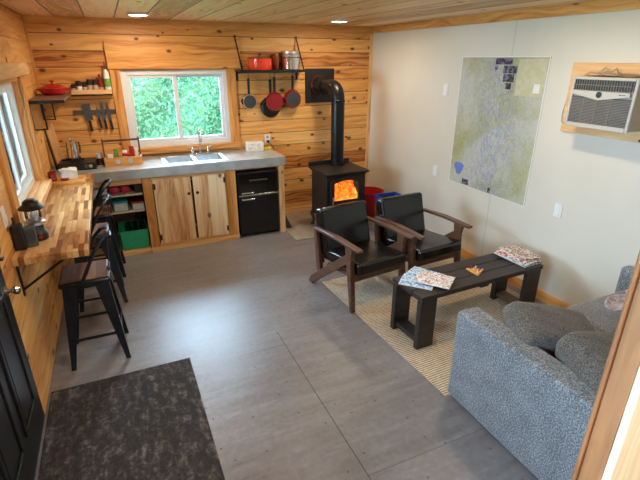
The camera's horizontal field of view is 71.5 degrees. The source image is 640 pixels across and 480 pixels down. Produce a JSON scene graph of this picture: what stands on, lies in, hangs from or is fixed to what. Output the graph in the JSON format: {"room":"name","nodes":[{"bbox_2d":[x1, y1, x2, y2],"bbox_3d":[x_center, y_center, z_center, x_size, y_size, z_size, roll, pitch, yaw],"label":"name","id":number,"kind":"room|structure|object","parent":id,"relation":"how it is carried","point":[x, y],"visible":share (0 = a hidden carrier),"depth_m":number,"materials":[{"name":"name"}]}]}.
{"room":"cabin living room","nodes":[
{"label":"cabin living room","id":0,"kind":"room"},
{"bbox_2d":[0,4,69,413],"bbox_3d":[-1.490,0.120,1.788,0.120,2.320,6.600,-10,24,-22],"label":"wall","id":1,"kind":"structure","parent":0,"point":[38,313],"depth_m":2.99,"materials":[{"name":"brown wood"}]},
{"bbox_2d":[0,205,7,228],"bbox_3d":[-1.733,-0.128,2.446,0.013,0.116,0.072,-10,24,-22],"label":"light switch","id":2,"kind":"object","parent":1,"relation":"attached to","point":[2,211],"visible":1,"depth_m":2.43,"materials":[{"name":"white plastic"}]},
{"bbox_2d":[0,257,44,479],"bbox_3d":[-1.415,0.248,1.851,0.115,2.016,0.907,-10,24,-22],"label":"door","id":3,"kind":"structure","parent":1,"relation":"in","point":[22,414],"depth_m":2.15,"materials":[{"name":"black paint"}]},
{"bbox_2d":[0,62,51,225],"bbox_3d":[-2.146,-0.708,3.121,0.185,0.993,1.760,-10,24,-22],"label":"window","id":4,"kind":"structure","parent":1,"relation":"in","point":[20,160],"depth_m":3.44,"materials":[{"name":"brown wood"}]},
{"bbox_2d":[28,93,69,130],"bbox_3d":[-2.473,-1.203,4.126,0.275,0.247,0.874,-10,24,-22],"label":"corner shelf","id":5,"kind":"object","parent":1,"relation":"attached to","point":[41,99],"visible":0.8,"depth_m":3.80,"materials":[{"name":"black paint"}]},
{"bbox_2d":[36,80,69,95],"bbox_3d":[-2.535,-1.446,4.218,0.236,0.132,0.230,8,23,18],"label":"pot","id":6,"kind":"object","parent":5,"relation":"on","point":[51,89],"visible":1,"depth_m":4.15,"materials":[{"name":"red ceramic"}]},
{"bbox_2d":[11,173,94,295],"bbox_3d":[-1.940,-0.146,3.415,0.381,0.260,2.018,-10,24,-22],"label":"breakfast bar","id":7,"kind":"object","parent":1,"relation":"attached to","point":[68,208],"visible":0.69,"depth_m":2.92,"materials":[{"name":"brown wood"}]},
{"bbox_2d":[10,217,26,250],"bbox_3d":[-1.734,-0.038,2.553,0.056,0.192,0.060,-11,25,-26],"label":"radio","id":8,"kind":"object","parent":7,"relation":"on","point":[16,229],"visible":0.95,"depth_m":2.54,"materials":[{"name":"black plastic"}]},
{"bbox_2d":[23,225,38,247],"bbox_3d":[-1.697,-0.023,2.606,0.064,0.125,0.046,-17,28,-36],"label":"radio","id":9,"kind":"object","parent":7,"relation":"on","point":[30,234],"visible":0.97,"depth_m":2.59,"materials":[{"name":"grey plastic"}]},
{"bbox_2d":[17,198,48,241],"bbox_3d":[-1.726,-0.125,2.687,0.143,0.254,0.143,-20,30,-40],"label":"lantern","id":10,"kind":"object","parent":7,"relation":"on","point":[31,205],"visible":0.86,"depth_m":2.66,"materials":[{"name":"black plastic"}]},
{"bbox_2d":[17,198,44,211],"bbox_3d":[-1.726,-0.216,2.650,0.143,0.057,0.143,-20,30,-40],"label":"hood","id":11,"kind":"object","parent":10,"relation":"attached to","point":[30,204],"depth_m":2.62,"materials":[{"name":"black paint"}]},
{"bbox_2d":[51,175,86,186],"bbox_3d":[-2.260,-0.527,3.957,0.320,0.035,0.200,-10,24,-22],"label":"board","id":12,"kind":"object","parent":7,"relation":"on","point":[81,179],"visible":0.5,"depth_m":3.90,"materials":[{"name":"brown wood"}]},
{"bbox_2d":[47,171,56,181],"bbox_3d":[-2.323,-0.547,3.850,0.066,0.080,0.084,3,22,6],"label":"mug","id":13,"kind":"object","parent":12,"relation":"on","point":[52,174],"visible":0.92,"depth_m":3.84,"materials":[{"name":"red ceramic"}]},
{"bbox_2d":[58,167,77,179],"bbox_3d":[-2.228,-0.594,3.942,0.112,0.098,0.147,19,29,39],"label":"paper bag","id":14,"kind":"object","parent":12,"relation":"on","point":[70,172],"visible":0.96,"depth_m":3.91,"materials":[{"name":"white paper"}]},
{"bbox_2d":[26,25,369,231],"bbox_3d":[-1.086,-1.342,5.370,4.040,2.320,0.120,-10,24,-22],"label":"wall","id":15,"kind":"structure","parent":0,"point":[64,55],"depth_m":5.29,"materials":[{"name":"brown wood"}]},
{"bbox_2d":[24,25,39,88],"bbox_3d":[-2.778,-1.756,4.292,0.020,0.575,0.020,-10,24,-22],"label":"trim","id":16,"kind":"structure","parent":15,"relation":"attached to","point":[25,27],"depth_m":4.28,"materials":[{"name":"brown wood"}]},
{"bbox_2d":[71,89,112,96],"bbox_3d":[-2.336,-1.511,4.560,0.375,0.060,0.099,-10,24,-22],"label":"spice shelf","id":17,"kind":"object","parent":15,"relation":"attached to","point":[108,92],"visible":1,"depth_m":4.52,"materials":[{"name":"brown wood"}]},
{"bbox_2d":[97,74,103,89],"bbox_3d":[-2.253,-1.603,4.564,0.050,0.186,0.050,-10,24,-22],"label":"sauce bottle","id":18,"kind":"object","parent":17,"relation":"on","point":[100,83],"visible":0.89,"depth_m":4.55,"materials":[{"name":"red plastic"}]},
{"bbox_2d":[103,61,111,89],"bbox_3d":[-2.192,-1.670,4.566,0.064,0.309,0.063,-10,24,-22],"label":"sauce bottle","id":19,"kind":"object","parent":17,"relation":"on","point":[107,83],"visible":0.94,"depth_m":4.55,"materials":[{"name":"white plastic"}]},
{"bbox_2d":[73,109,115,114],"bbox_3d":[-2.362,-1.346,4.664,0.395,0.040,0.017,-10,24,-22],"label":"rack","id":20,"kind":"object","parent":15,"relation":"attached to","point":[105,110],"visible":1,"depth_m":4.65,"materials":[{"name":"metal"}]},
{"bbox_2d":[81,104,93,131],"bbox_3d":[-2.417,-1.276,4.644,0.086,0.282,0.016,-10,24,-22],"label":"cleaver","id":21,"kind":"object","parent":20,"relation":"attached to","point":[86,108],"visible":1,"depth_m":4.63,"materials":[{"name":"metal"}]},
{"bbox_2d":[100,101,107,128],"bbox_3d":[-2.282,-1.321,4.691,0.042,0.290,0.016,-10,24,-22],"label":"kitchen knife","id":22,"kind":"object","parent":20,"relation":"attached to","point":[101,105],"visible":1,"depth_m":4.69,"materials":[{"name":"metal"}]},
{"bbox_2d":[106,103,113,129],"bbox_3d":[-2.230,-1.313,4.719,0.040,0.285,0.016,-10,24,-22],"label":"kitchen knife","id":23,"kind":"object","parent":20,"relation":"attached to","point":[107,107],"visible":1,"depth_m":4.72,"materials":[{"name":"metal"}]},
{"bbox_2d":[103,41,240,68],"bbox_3d":[-1.549,-1.987,4.791,1.392,0.266,0.030,-10,24,-22],"label":"trim","id":24,"kind":"structure","parent":15,"relation":"attached to","point":[119,54],"depth_m":4.75,"materials":[{"name":"brown wood"}]},
{"bbox_2d":[109,68,240,153],"bbox_3d":[-1.590,-1.450,5.042,1.320,0.917,0.145,-10,24,-22],"label":"window","id":25,"kind":"structure","parent":15,"relation":"in","point":[120,79],"depth_m":5.03,"materials":[{"name":"brown wood"}]},
{"bbox_2d":[21,15,373,33],"bbox_3d":[-1.055,-2.352,4.889,3.800,0.085,0.020,-10,24,-22],"label":"trim","id":26,"kind":"structure","parent":15,"relation":"attached to","point":[40,20],"depth_m":4.72,"materials":[{"name":"brown wood"}]},
{"bbox_2d":[233,35,307,79],"bbox_3d":[-0.563,-2.081,5.094,0.810,0.476,0.266,-10,24,-22],"label":"pot rack","id":27,"kind":"object","parent":15,"relation":"attached to","point":[234,36],"visible":0.98,"depth_m":5.04,"materials":[{"name":"black metal"}]},
{"bbox_2d":[241,75,256,109],"bbox_3d":[-0.823,-1.725,5.164,0.200,0.430,0.039,-10,24,-22],"label":"frying pan","id":28,"kind":"object","parent":27,"relation":"hanging from","point":[248,100],"visible":0.96,"depth_m":5.18,"materials":[{"name":"silver metal"}]},
{"bbox_2d":[247,53,271,69],"bbox_3d":[-0.683,-2.026,5.050,0.278,0.180,0.278,-17,28,-36],"label":"cooking pot","id":29,"kind":"object","parent":27,"relation":"on","point":[259,62],"visible":0.97,"depth_m":4.96,"materials":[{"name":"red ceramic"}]},
{"bbox_2d":[261,79,279,116],"bbox_3d":[-0.591,-1.738,5.326,0.250,0.528,0.039,-10,24,-22],"label":"frying pan","id":30,"kind":"object","parent":27,"relation":"hanging from","point":[267,112],"visible":0.59,"depth_m":5.37,"materials":[{"name":"black paint"}]},
{"bbox_2d":[234,70,307,72],"bbox_3d":[-0.563,-1.957,5.144,0.810,0.028,0.264,-10,24,-22],"label":"shelf","id":31,"kind":"object","parent":27,"relation":"attached to","point":[237,71],"depth_m":5.02,"materials":[{"name":"black metal"}]},
{"bbox_2d":[266,72,282,110],"bbox_3d":[-0.536,-1.761,5.283,0.224,0.452,0.039,-10,24,-22],"label":"frying pan","id":32,"kind":"object","parent":27,"relation":"hanging from","point":[274,100],"visible":0.98,"depth_m":5.30,"materials":[{"name":"red metal"}]},
{"bbox_2d":[271,53,279,69],"bbox_3d":[-0.519,-2.070,5.159,0.104,0.181,0.104,-10,24,-22],"label":"saucepan","id":33,"kind":"object","parent":27,"relation":"on","point":[275,57],"visible":0.96,"depth_m":5.12,"materials":[{"name":"brown metal"}]},
{"bbox_2d":[281,51,299,69],"bbox_3d":[-0.345,-2.097,5.197,0.231,0.203,0.231,-20,29,-40],"label":"stock pot","id":34,"kind":"object","parent":27,"relation":"on","point":[290,60],"visible":0.99,"depth_m":5.11,"materials":[{"name":"silver metal"}]},
{"bbox_2d":[284,74,300,108],"bbox_3d":[-0.326,-1.809,5.372,0.224,0.430,0.039,-10,24,-22],"label":"frying pan","id":35,"kind":"object","parent":27,"relation":"hanging from","point":[292,98],"visible":1,"depth_m":5.38,"materials":[{"name":"red metal"}]},
{"bbox_2d":[285,205,311,213],"bbox_3d":[0.007,-0.463,6.180,1.420,0.085,0.020,-10,24,-22],"label":"baseboard","id":36,"kind":"structure","parent":15,"relation":"attached to","point":[307,207],"depth_m":6.04,"materials":[{"name":"brown wood"}]},
{"bbox_2d":[305,68,333,102],"bbox_3d":[-0.003,-1.933,5.572,0.390,0.403,0.021,-10,24,-22],"label":"plate","id":37,"kind":"object","parent":15,"relation":"attached to","point":[310,96],"visible":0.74,"depth_m":5.54,"materials":[{"name":"black metal"}]},
{"bbox_2d":[365,34,373,185],"bbox_3d":[0.654,-1.600,6.031,0.045,2.165,0.018,-10,24,-22],"label":"trim","id":38,"kind":"structure","parent":15,"relation":"attached to","point":[371,35],"depth_m":5.94,"materials":[{"name":"brown wood"}]},
{"bbox_2d":[35,227,546,479],"bbox_3d":[0.294,0.929,2.990,4.040,0.080,6.840,-10,24,-22],"label":"floor","id":39,"kind":"structure","parent":0,"point":[293,384],"depth_m":3.03,"materials":[{"name":"tile"}]},
{"bbox_2d":[58,225,130,370],"bbox_3d":[-1.567,0.369,3.038,0.378,0.914,0.360,-10,24,-22],"label":"bar stool","id":40,"kind":"object","parent":39,"relation":"on","point":[98,272],"visible":0.99,"depth_m":2.95,"materials":[{"name":"metal"}]},
{"bbox_2d":[74,194,127,312],"bbox_3d":[-1.895,0.084,3.734,0.378,0.914,0.360,-11,25,-25],"label":"bar stool","id":41,"kind":"object","parent":39,"relation":"on","point":[114,266],"visible":0.57,"depth_m":3.67,"materials":[{"name":"metal"}]},
{"bbox_2d":[84,179,125,276],"bbox_3d":[-2.099,-0.106,4.197,0.378,0.914,0.360,-9,24,-21],"label":"bar stool","id":42,"kind":"object","parent":39,"relation":"on","point":[103,216],"visible":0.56,"depth_m":4.17,"materials":[{"name":"metal"}]},
{"bbox_2d":[70,179,151,264],"bbox_3d":[-2.297,-0.289,4.763,0.785,0.825,0.605,-10,24,-22],"label":"base cabinet","id":43,"kind":"object","parent":39,"relation":"on","point":[118,216],"visible":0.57,"depth_m":4.74,"materials":[{"name":"brown wood"}]},
{"bbox_2d":[108,186,119,194],"bbox_3d":[-2.096,-0.510,4.530,0.108,0.090,0.062,-10,24,-22],"label":"snack bag","id":44,"kind":"object","parent":43,"relation":"on","point":[114,190],"visible":0.85,"depth_m":4.51,"materials":[{"name":"red plastic"}]},
{"bbox_2d":[112,196,127,211],"bbox_3d":[-2.096,-0.380,4.673,0.142,0.099,0.202,-10,24,-22],"label":"storage bin","id":45,"kind":"object","parent":43,"relation":"on","point":[120,203],"visible":0.98,"depth_m":4.60,"materials":[{"name":"plastic"}]},
{"bbox_2d":[114,203,127,211],"bbox_3d":[-2.096,-0.370,4.677,0.130,0.079,0.190,-10,24,-22],"label":"tub","id":46,"kind":"object","parent":45,"relation":"in","point":[117,206],"depth_m":4.59,"materials":[{"name":"plastic"}]},
{"bbox_2d":[119,185,129,192],"bbox_3d":[-2.013,-0.532,4.586,0.107,0.090,0.061,-10,24,-22],"label":"snack bag","id":47,"kind":"object","parent":43,"relation":"on","point":[123,188],"visible":0.85,"depth_m":4.57,"materials":[{"name":"red plastic"}]},
{"bbox_2d":[118,218,149,249],"bbox_3d":[-2.040,-0.064,4.889,0.296,0.210,0.366,-10,24,-22],"label":"storage bin","id":48,"kind":"object","parent":43,"relation":"on","point":[139,238],"visible":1,"depth_m":4.76,"materials":[{"name":"green plastic"}]},
{"bbox_2d":[125,213,132,230],"bbox_3d":[-2.080,-0.148,4.832,0.030,0.352,0.230,-15,27,-33],"label":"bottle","id":49,"kind":"object","parent":48,"relation":"in","point":[128,227],"visible":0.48,"depth_m":4.80,"materials":[{"name":"green glass"}]},
{"bbox_2d":[130,196,144,209],"bbox_3d":[-1.941,-0.397,4.735,0.127,0.084,0.212,-10,24,-22],"label":"storage bin","id":50,"kind":"object","parent":43,"relation":"on","point":[137,202],"visible":1,"depth_m":4.66,"materials":[{"name":"plastic"}]},
{"bbox_2d":[132,203,144,209],"bbox_3d":[-1.942,-0.387,4.739,0.115,0.064,0.200,-10,24,-22],"label":"tub","id":51,"kind":"object","parent":50,"relation":"in","point":[135,206],"depth_m":4.65,"materials":[{"name":"plastic"}]},
{"bbox_2d":[38,358,224,479],"bbox_3d":[-1.020,1.126,2.382,0.850,0.008,1.360,-10,24,-22],"label":"floor mat","id":52,"kind":"object","parent":39,"relation":"on","point":[151,423],"visible":1,"depth_m":2.50,"materials":[{"name":"grey carpet"}]},
{"bbox_2d":[141,170,239,251],"bbox_3d":[-1.488,-0.420,5.089,0.968,0.825,0.640,-10,24,-22],"label":"base cabinet","id":53,"kind":"object","parent":39,"relation":"on","point":[173,207],"visible":0.88,"depth_m":4.84,"materials":[{"name":"brown wood"}]},
{"bbox_2d":[52,149,285,182],"bbox_3d":[-1.593,-0.832,4.880,2.345,0.095,0.638,-10,24,-22],"label":"countertop","id":54,"kind":"structure","parent":53,"relation":"on","point":[152,166],"depth_m":4.69,"materials":[{"name":"grey concrete"}]},
{"bbox_2d":[44,128,57,169],"bbox_3d":[-2.647,-0.896,4.376,0.047,0.400,0.080,-10,24,-22],"label":"pan","id":55,"kind":"object","parent":54,"relation":"on","point":[46,135],"visible":0.94,"depth_m":4.36,"materials":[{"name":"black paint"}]},
{"bbox_2d":[45,123,63,163],"bbox_3d":[-2.718,-0.979,4.559,0.125,0.424,0.065,-10,24,-22],"label":"cutting board","id":56,"kind":"object","parent":54,"relation":"on","point":[51,134],"visible":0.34,"depth_m":4.55,"materials":[{"name":"brown wood"}]},
{"bbox_2d":[57,157,97,171],"bbox_3d":[-2.431,-0.774,4.475,0.340,0.100,0.276,-8,24,-20],"label":"stove","id":57,"kind":"object","parent":54,"relation":"on","point":[89,163],"visible":0.82,"depth_m":4.40,"materials":[{"name":"black metal"}]},
{"bbox_2d":[65,138,80,158],"bbox_3d":[-2.462,-0.917,4.430,0.133,0.197,0.133,-10,24,-22],"label":"percolator","id":58,"kind":"object","parent":57,"relation":"on","point":[72,150],"visible":1,"depth_m":4.39,"materials":[{"name":"silver metal"}]},
{"bbox_2d":[95,152,104,164],"bbox_3d":[-2.281,-0.844,4.612,0.070,0.127,0.070,-10,24,-22],"label":"canister","id":59,"kind":"object","parent":54,"relation":"on","point":[99,155],"visible":1,"depth_m":4.59,"materials":[{"name":"white paper"}]},
{"bbox_2d":[101,136,142,166],"bbox_3d":[-2.063,-0.930,4.633,0.360,0.270,0.204,-10,24,-24],"label":"wooden caddy","id":60,"kind":"object","parent":54,"relation":"on","point":[121,161],"visible":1,"depth_m":4.59,"materials":[{"name":"brown wood"}]},
{"bbox_2d":[160,152,228,164],"bbox_3d":[-1.396,-0.840,4.951,0.670,0.146,0.450,-10,24,-22],"label":"sink","id":61,"kind":"object","parent":54,"relation":"in","point":[216,156],"visible":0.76,"depth_m":5.04,"materials":[{"name":"metal"}]},
{"bbox_2d":[187,128,211,153],"bbox_3d":[-1.371,-1.130,5.089,0.287,0.299,0.146,-10,24,-22],"label":"kitchen faucet","id":62,"kind":"object","parent":54,"relation":"on","point":[199,130],"visible":1,"depth_m":5.13,"materials":[{"name":"silver metal"}]},
{"bbox_2d":[245,141,263,151],"bbox_3d":[-0.786,-1.127,5.343,0.200,0.105,0.101,-8,24,-19],"label":"box","id":63,"kind":"object","parent":54,"relation":"on","point":[250,145],"visible":1,"depth_m":5.30,"materials":[{"name":"white paper"}]},
{"bbox_2d":[235,167,278,234],"bbox_3d":[-0.808,-0.511,5.361,0.472,0.790,0.578,-10,24,-22],"label":"mini fridge","id":64,"kind":"object","parent":39,"relation":"on","point":[257,189],"visible":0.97,"depth_m":5.12,"materials":[{"name":"black metal"}]},
{"bbox_2d":[236,165,285,231],"bbox_3d":[-0.793,-0.543,5.393,0.565,0.825,0.595,-10,24,-22],"label":"surround","id":65,"kind":"object","parent":39,"relation":"on","point":[280,168],"visible":0.46,"depth_m":5.22,"materials":[{"name":"brown wood"}]},
{"bbox_2d":[285,210,373,240],"bbox_3d":[0.159,-0.259,5.775,1.355,0.014,0.930,-10,24,-22],"label":"hearth","id":66,"kind":"object","parent":39,"relation":"on","point":[301,229],"depth_m":5.56,"materials":[{"name":"stone"}]},
{"bbox_2d":[308,158,368,223],"bbox_3d":[0.221,-0.527,5.397,0.567,0.801,0.512,-10,24,-23],"label":"wood stove","id":67,"kind":"object","parent":66,"relation":"on","point":[331,185],"visible":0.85,"depth_m":5.23,"materials":[{"name":"black metal"}]},
{"bbox_2d":[310,75,344,165],"bbox_3d":[0.111,-1.465,5.429,0.225,1.002,0.635,-10,24,-22],"label":"stovepipe","id":68,"kind":"object","parent":67,"relation":"on","point":[320,85],"visible":1,"depth_m":5.21,"materials":[{"name":"black metal"}]},
{"bbox_2d":[364,186,384,217],"bbox_3d":[0.646,-0.496,5.897,0.392,0.335,0.392,-10,24,-22],"label":"bucket","id":69,"kind":"object","parent":66,"relation":"on","point":[369,197],"visible":0.44,"depth_m":5.79,"materials":[{"name":"red paint"}]},
{"bbox_2d":[374,192,400,204],"bbox_3d":[0.844,-0.321,5.366,0.296,0.440,0.276,-10,24,-22],"label":"recycling bin","id":70,"kind":"object","parent":39,"relation":"on","point":[389,194],"visible":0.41,"depth_m":5.39,"materials":[{"name":"blue plastic"}]},
{"bbox_2d":[322,258,534,396],"bbox_3d":[1.058,0.560,3.780,1.470,0.008,1.710,-11,25,-25],"label":"jute rug","id":71,"kind":"object","parent":39,"relation":"on","point":[373,295],"visible":0.49,"depth_m":3.68,"materials":[{"name":"beige wicker"}]},
{"bbox_2d":[309,200,415,312],"bbox_3d":[0.339,0.105,3.905,0.598,0.737,0.761,-13,26,-29],"label":"armchair","id":72,"kind":"object","parent":71,"relation":"on","point":[341,231],"visible":0.98,"depth_m":3.86,"materials":[{"name":"brown wood"}]},
{"bbox_2d":[316,200,369,254],"bbox_3d":[0.216,-0.115,4.030,0.500,0.425,0.199,-13,26,-29],"label":"cushion","id":73,"kind":"object","parent":72,"relation":"on","point":[349,220],"depth_m":3.96,"materials":[{"name":"black leather"}]},
{"bbox_2d":[324,239,404,275],"bbox_3d":[0.374,0.136,3.856,0.490,0.148,0.557,-13,26,-29],"label":"seat cushion","id":74,"kind":"object","parent":72,"relation":"on","point":[376,258],"depth_m":3.74,"materials":[{"name":"black leather"}]},
{"bbox_2d":[374,192,472,296],"bbox_3d":[0.899,0.003,4.159,0.598,0.737,0.761,-12,25,-27],"label":"armchair","id":75,"kind":"object","parent":71,"relation":"on","point":[405,212],"visible":0.89,"depth_m":4.12,"materials":[{"name":"black leather"}]},
{"bbox_2d":[376,192,424,242],"bbox_3d":[0.785,-0.219,4.288,0.500,0.425,0.199,-12,25,-27],"label":"cushion","id":76,"kind":"object","parent":75,"relation":"on","point":[407,210],"depth_m":4.22,"materials":[{"name":"black leather"}]},
{"bbox_2d":[382,229,460,261],"bbox_3d":[0.931,0.034,4.109,0.490,0.148,0.557,-12,25,-27],"label":"seat cushion","id":77,"kind":"object","parent":75,"relation":"on","point":[436,247],"depth_m":3.97,"materials":[{"name":"black leather"}]},
{"bbox_2d":[390,253,542,349],"bbox_3d":[1.155,0.437,3.499,1.196,0.433,0.350,-10,24,-24],"label":"coffee table","id":78,"kind":"object","parent":71,"relation":"on","point":[497,271],"visible":0.72,"depth_m":3.38,"materials":[{"name":"brown wood"}]},
{"bbox_2d":[398,273,432,289],"bbox_3d":[0.712,0.301,3.244,0.240,0.008,0.182,10,24,22],"label":"magazine","id":79,"kind":"object","parent":78,"relation":"on","point":[404,280],"visible":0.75,"depth_m":3.21,"materials":[{"name":"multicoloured paper"}]},
{"bbox_2d":[404,266,444,278],"bbox_3d":[0.782,0.260,3.321,0.250,0.008,0.192,15,27,33],"label":"magazine","id":80,"kind":"object","parent":79,"relation":"on","point":[412,273],"visible":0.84,"depth_m":3.36,"materials":[{"name":"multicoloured paper"}]},
{"bbox_2d":[413,270,454,288],"bbox_3d":[0.833,0.285,3.237,0.260,0.008,0.202,11,25,25],"label":"magazine","id":81,"kind":"object","parent":80,"relation":"on","point":[424,277],"visible":1,"depth_m":3.23,"materials":[{"name":"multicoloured paper"}]},
{"bbox_2d":[466,266,483,275],"bbox_3d":[1.175,0.221,3.396,0.113,0.044,0.130,15,27,33],"label":"game","id":82,"kind":"object","parent":78,"relation":"on","point":[477,271],"visible":1,"depth_m":3.38,"materials":[{"name":"brown wood"}]},
{"bbox_2d":[501,256,542,267],"bbox_3d":[1.627,0.150,3.618,0.202,0.008,0.270,-10,24,-24],"label":"magazine","id":83,"kind":"object","parent":78,"relation":"on","point":[501,256],"visible":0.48,"depth_m":3.51,"materials":[{"name":"white paper"}]},
{"bbox_3d":[1.634,0.136,3.629,0.201,0.008,0.270,-7,23,-17],"label":"magazine","id":84,"kind":"object","parent":83,"relation":"on","visible":0},
{"bbox_2d":[497,254,540,265],"bbox_3d":[1.609,0.138,3.604,0.202,0.008,0.270,-13,26,-30],"label":"magazine","id":85,"kind":"object","parent":84,"relation":"on","point":[532,261],"visible":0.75,"depth_m":3.52,"materials":[{"name":"white paper"}]},
{"bbox_2d":[493,249,529,263],"bbox_3d":[1.589,0.118,3.628,0.202,0.008,0.270,-17,27,-35],"label":"magazine","id":86,"kind":"object","parent":85,"relation":"on","point":[500,252],"visible":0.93,"depth_m":3.61,"materials":[{"name":"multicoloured paper"}]},
{"bbox_2d":[499,245,540,260],"bbox_3d":[1.636,0.103,3.645,0.202,0.008,0.270,-5,23,-13],"label":"magazine","id":87,"kind":"object","parent":86,"relation":"on","point":[520,253],"visible":1,"depth_m":3.63,"materials":[{"name":"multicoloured paper"}]},
{"bbox_2d":[448,265,633,479],"bbox_3d":[1.714,0.666,2.422,1.519,0.842,1.155,-10,24,-22],"label":"sofa","id":88,"kind":"object","parent":39,"relation":"on","point":[530,401],"visible":0.5,"depth_m":2.24,"materials":[{"name":"grey fabric"}]},
{"bbox_2d":[502,301,596,357],"bbox_3d":[1.254,0.498,2.398,0.480,0.274,0.317,-1,22,-4],"label":"throw pillow","id":89,"kind":"object","parent":88,"relation":"on","point":[542,326],"visible":0.66,"depth_m":2.33,"materials":[{"name":"grey fabric"}]},
{"bbox_2d":[555,331,614,391],"bbox_3d":[1.386,0.604,2.085,0.453,0.297,0.350,-3,22,-8],"label":"throw pillow","id":90,"kind":"object","parent":88,"relation":"on","point":[585,353],"visible":0.41,"depth_m":2.04,"materials":[{"name":"grey fabric"}]},
{"bbox_2d":[566,289,626,332],"bbox_3d":[2.002,0.627,2.615,0.659,0.230,0.870,-10,24,-22],"label":"seat cushion","id":91,"kind":"object","parent":88,"relation":"on","point":[601,318],"depth_m":2.74,"materials":[{"name":"grey fabric"}]},
{"bbox_2d":[605,289,627,309],"bbox_3d":[1.801,0.352,2.581,0.344,0.052,0.167,-14,26,-32],"label":"blanket","id":92,"kind":"object","parent":88,"relation":"on","point":[614,302],"visible":0.44,"depth_m":2.57,"materials":[{"name":"pink fabric"}]},
{"bbox_2d":[0,0,598,26],"bbox_3d":[0.299,-1.302,2.079,4.040,0.100,6.840,-10,24,-22],"label":"ceiling","id":93,"kind":"structure","parent":0,"point":[368,13],"depth_m":3.59,"materials":[{"name":"brown wood"}]},
{"bbox_2d":[126,12,148,16],"bbox_3d":[-1.614,-2.001,3.942,0.190,0.022,0.190,-10,24,-22],"label":"recessed light","id":94,"kind":"object","parent":93,"relation":"in","point":[141,14],"visible":1,"depth_m":3.88,"materials":[{"name":"white plastic"}]},
{"bbox_2d":[367,9,639,305],"bbox_3d":[2.083,-0.483,3.284,0.120,2.320,6.600,-10,24,-22],"label":"wall","id":95,"kind":"structure","parent":0,"point":[583,252],"depth_m":3.72,"materials":[{"name":"white paint"}]},
{"bbox_2d":[426,229,570,307],"bbox_3d":[1.667,0.267,4.396,0.020,0.090,4.900,-10,24,-22],"label":"baseboard","id":96,"kind":"structure","parent":95,"relation":"attached to","point":[541,295],"depth_m":3.88,"materials":[{"name":"brown wood"}]},
{"bbox_2d":[449,56,551,206],"bbox_3d":[1.582,-1.030,4.093,0.005,1.220,1.005,-10,24,-22],"label":"map","id":97,"kind":"object","parent":95,"relation":"attached to","point":[501,98],"visible":1,"depth_m":4.02,"materials":[{"name":"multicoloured paper"}]},
{"bbox_2d":[373,0,639,32],"bbox_3d":[1.676,-1.802,3.542,0.020,0.075,4.880,-10,24,-22],"label":"trim","id":98,"kind":"structure","parent":95,"relation":"attached to","point":[600,6],"depth_m":3.58,"materials":[{"name":"brown wood"}]},
{"bbox_2d":[553,203,562,217],"bbox_3d":[1.920,-0.238,3.596,0.013,0.116,0.072,-10,24,-22],"label":"light switch","id":99,"kind":"object","parent":95,"relation":"attached to","point":[558,207],"visible":1,"depth_m":3.59,"materials":[{"name":"white plastic"}]},
{"bbox_2d":[560,63,639,142],"bbox_3d":[2.025,-0.947,3.045,0.023,0.490,0.755,-10,24,-22],"label":"panel","id":100,"kind":"object","parent":95,"relation":"attached to","point":[579,69],"visible":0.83,"depth_m":3.12,"materials":[{"name":"brown wood"}]},
{"bbox_2d":[564,76,639,133],"bbox_3d":[1.941,-0.927,3.015,0.168,0.335,0.460,-10,24,-22],"label":"air conditioner","id":101,"kind":"object","parent":100,"relation":"attached to","point":[612,104],"visible":1,"depth_m":2.95,"materials":[{"name":"white plastic"}]},
{"bbox_2d":[568,96,631,128],"bbox_3d":[1.882,-0.871,3.010,0.007,0.175,0.420,-10,24,-22],"label":"grille","id":102,"kind":"object","parent":101,"relation":"attached to","point":[598,112],"depth_m":2.98,"materials":[{"name":"grey plastic"}]},
{"bbox_2d":[561,67,639,122],"bbox_3d":[1.952,-0.992,3.119,0.049,0.415,0.580,-8,24,-20],"label":"power cord","id":103,"kind":"object","parent":101,"relation":"on","point":[616,69],"visible":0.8,"depth_m":3.02,"materials":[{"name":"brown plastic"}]},
{"bbox_2d":[574,79,635,92],"bbox_3d":[1.882,-1.024,2.947,0.007,0.065,0.420,-10,24,-22],"label":"outlet","id":104,"kind":"object","parent":101,"relation":"attached to","point":[580,85],"depth_m":2.94,"materials":[{"name":"plastic"}]},
{"bbox_3d":[1.692,0.261,1.461,2.213,2.320,0.038,-10,24,-22],"label":"wall partition","id":105,"kind":"structure","parent":0,"visible":0},
{"bbox_2d":[571,251,639,479],"bbox_3d":[0.672,0.432,1.035,0.024,2.320,0.048,-10,24,-22],"label":"trim","id":106,"kind":"structure","parent":105,"relation":"attached to","point":[626,363],"depth_m":1.00,"materials":[{"name":"brown wood"}]},
{"bbox_2d":[601,366,639,479],"bbox_3d":[0.806,0.423,1.058,0.285,2.320,0.018,-10,24,-22],"label":"trim","id":107,"kind":"structure","parent":105,"relation":"attached to","point":[623,463],"depth_m":1.02,"materials":[{"name":"brown wood"}]},
{"label":"outside","id":108,"kind":"structure","parent":0,"visible":0},
{"bbox_3d":[-4.350,-2.128,11.802,21.000,0.100,13.800,-10,24,-22],"label":"ground","id":109,"kind":"structure","parent":108,"visible":0},
{"bbox_2d":[130,77,222,138],"bbox_3d":[-2.459,-2.107,8.104,8.060,2.888,1.913,-10,24,-22],"label":"foliage","id":110,"kind":"object","parent":109,"relation":"on","point":[199,97],"visible":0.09,"depth_m":7.43,"materials":[{"name":"green plant"}]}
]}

